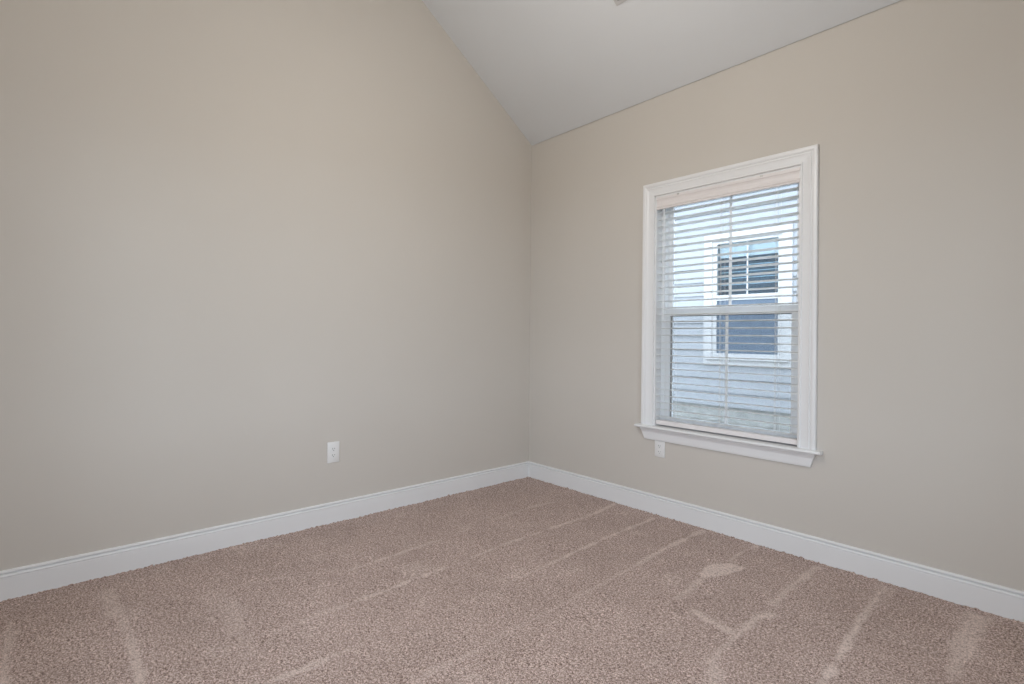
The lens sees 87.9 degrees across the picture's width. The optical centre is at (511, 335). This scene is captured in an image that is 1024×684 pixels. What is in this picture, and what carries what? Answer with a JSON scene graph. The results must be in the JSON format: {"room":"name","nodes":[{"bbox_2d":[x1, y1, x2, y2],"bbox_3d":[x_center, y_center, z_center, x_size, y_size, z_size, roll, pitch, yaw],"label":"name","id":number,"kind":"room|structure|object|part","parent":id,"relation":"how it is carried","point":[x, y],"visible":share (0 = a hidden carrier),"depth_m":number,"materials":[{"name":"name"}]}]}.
{"room":"empty bedroom","nodes":[
{"label":"empty bedroom","id":0,"kind":"room"},
{"bbox_2d":[0,0,531,570],"bbox_3d":[-1.266,-0.848,3.210,3.700,4.043,0.140,1,0,-42],"label":"wall","id":1,"kind":"structure","parent":0,"point":[240,240],"depth_m":2.92,"materials":[{"name":"paint"}]},
{"bbox_2d":[0,461,528,601],"bbox_3d":[-1.233,1.095,3.150,3.700,0.138,0.016,1,0,-42],"label":"baseboard","id":2,"kind":"structure","parent":1,"relation":"attached to","point":[21,581],"depth_m":2.85,"materials":[{"name":"paint"}]},
{"bbox_2d":[327,441,338,462],"bbox_3d":[-1.101,0.721,3.271,0.076,0.127,0.008,1,0,-42],"label":"electrical outlet","id":3,"kind":"object","parent":1,"relation":"attached to","point":[332,447],"visible":1,"depth_m":3.27,"materials":[{"name":"plastic"}]},
{"bbox_2d":[0,477,1023,683],"bbox_3d":[0.097,1.163,1.667,3.700,0.019,4.000,1,0,-42],"label":"floor","id":4,"kind":"structure","parent":0,"point":[528,580],"depth_m":2.22,"materials":[{"name":"carpet"}]},
{"bbox_2d":[422,0,900,144],"bbox_3d":[0.131,-2.303,1.671,3.700,1.457,4.000,1,0,-42],"label":"ceiling","id":5,"kind":"structure","parent":0,"point":[556,67],"depth_m":3.40,"materials":[{"name":"paint"}]},
{"bbox_2d":[614,0,626,5],"bbox_3d":[0.674,-1.998,2.927,0.179,0.134,0.362,1,0,-42],"label":"ceiling vent","id":6,"kind":"object","parent":5,"relation":"in","point":[617,2],"visible":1,"depth_m":3.09,"materials":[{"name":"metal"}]},
{"bbox_2d":[529,0,1023,590],"bbox_3d":[1.538,-0.088,2.951,0.140,3.240,4.280,1,0,-42],"label":"wall","id":7,"kind":"structure","parent":0,"point":[913,109],"depth_m":2.62,"materials":[{"name":"paint"}]},
{"bbox_2d":[655,440,664,457],"bbox_3d":[0.965,0.744,3.469,0.008,0.105,0.075,1,0,-42],"label":"electrical outlet","id":8,"kind":"object","parent":7,"relation":"attached to","point":[659,445],"visible":1,"depth_m":3.46,"materials":[{"name":"plastic"}]},
{"bbox_2d":[634,144,822,466],"bbox_3d":[1.280,-0.154,3.209,0.200,1.693,1.133,1,0,-42],"label":"window","id":9,"kind":"structure","parent":7,"relation":"in","point":[804,453],"depth_m":3.13,"materials":[{"name":"paint"}]},
{"bbox_3d":[1.323,-0.149,3.249,0.082,1.530,0.900,1,0,-42],"label":"frame","id":10,"kind":"part","parent":9,"relation":"part of","materials":[{"name":"plastic"}]},
{"bbox_3d":[1.346,0.210,3.267,0.008,0.733,0.824,1,0,-42],"label":"screen frame","id":11,"kind":"part","parent":9,"relation":"part of","materials":[{"name":"plastic"}]},
{"bbox_2d":[656,167,799,444],"bbox_3d":[1.263,-0.159,3.193,0.070,1.495,0.882,1,0,-42],"label":"window blind","id":12,"kind":"object","parent":9,"relation":"attached to","point":[790,176],"visible":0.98,"depth_m":3.15,"materials":[{"name":"plastic"}]},
{"bbox_3d":[1.030,-0.148,3.420,0.001,1.419,0.001,1,0,-42],"label":"lift cord","id":13,"kind":"part","parent":12,"relation":"part of","materials":[{"name":"white fabric"}]},
{"bbox_3d":[1.051,-0.148,3.439,0.056,1.419,0.009,1,0,-42],"label":"ladder cord","id":14,"kind":"part","parent":12,"relation":"part of","materials":[{"name":"white fabric"}]},
{"bbox_3d":[1.247,-0.147,3.178,0.001,1.419,0.001,1,0,-42],"label":"lift cord","id":15,"kind":"part","parent":12,"relation":"part of","materials":[{"name":"white fabric"}]},
{"bbox_3d":[1.268,-0.146,3.197,0.056,1.419,0.009,1,0,-42],"label":"ladder cord","id":16,"kind":"part","parent":12,"relation":"part of","materials":[{"name":"white fabric"}]},
{"bbox_3d":[1.260,0.575,3.196,0.052,0.028,0.874,1,0,-42],"label":"rail","id":17,"kind":"part","parent":12,"relation":"part of","materials":[{"name":"plastic"}]},
{"bbox_3d":[1.460,-0.145,2.940,0.001,1.419,0.001,1,0,-42],"label":"lift cord","id":18,"kind":"part","parent":12,"relation":"part of","materials":[{"name":"white fabric"}]},
{"bbox_3d":[1.482,-0.145,2.959,0.056,1.419,0.009,1,0,-42],"label":"ladder cord","id":19,"kind":"part","parent":12,"relation":"part of","materials":[{"name":"white fabric"}]},
{"bbox_3d":[1.241,0.607,3.180,0.116,0.018,1.133,1,0,-42],"label":"sill","id":20,"kind":"part","parent":9,"relation":"part of","materials":[{"name":"paint"}]},
{"bbox_3d":[1.304,0.206,3.229,0.028,0.758,0.832,1,0,-42],"label":"sash","id":21,"kind":"part","parent":9,"relation":"part of","materials":[{"name":"plastic"}]},
{"bbox_3d":[1.338,-0.505,3.254,0.028,0.758,0.832,1,0,-42],"label":"sash","id":22,"kind":"part","parent":9,"relation":"part of","materials":[{"name":"plastic"}]},
{"bbox_2d":[529,461,1023,621],"bbox_3d":[1.468,1.122,2.897,0.016,0.138,4.000,1,0,-42],"label":"baseboard","id":23,"kind":"structure","parent":7,"relation":"attached to","point":[1006,602],"depth_m":2.76,"materials":[{"name":"paint"}]},
{"label":"outside","id":24,"kind":"structure","parent":0,"visible":0},
{"bbox_2d":[673,415,789,431],"bbox_3d":[0.136,1.379,4.391,80.000,0.780,80.000,1,0,-42],"label":"ground","id":25,"kind":"structure","parent":24,"point":[679,416],"depth_m":6.22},
{"bbox_2d":[673,184,797,429],"bbox_3d":[4.147,-1.638,7.295,4.400,5.500,15.400,1,0,-42],"label":"window glass","id":26,"kind":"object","parent":25,"relation":"on","point":[683,373],"visible":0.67,"depth_m":6.29,"materials":[{"name":"glass"}]},
{"bbox_3d":[2.690,0.282,6.151,0.025,0.025,0.966,1,0,-42],"label":"sill","id":27,"kind":"part","parent":26,"relation":"part of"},
{"bbox_3d":[2.736,-0.421,6.188,0.058,1.423,0.826,1,0,-42],"label":"sash frame","id":28,"kind":"part","parent":26,"relation":"part of","materials":[{"name":"white plastic"}]},
{"bbox_3d":[2.724,-0.434,6.177,0.052,1.578,1.026,1,0,-42],"label":"window trim","id":29,"kind":"part","parent":26,"relation":"part of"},
{"bbox_2d":[720,238,778,258],"bbox_3d":[2.771,-1.024,6.210,0.003,0.188,0.704,1,0,-42],"label":"roller shade","id":30,"kind":"object","parent":26,"relation":"hanging from","point":[771,244],"depth_m":6.18,"materials":[{"name":"fabric"}]}
]}

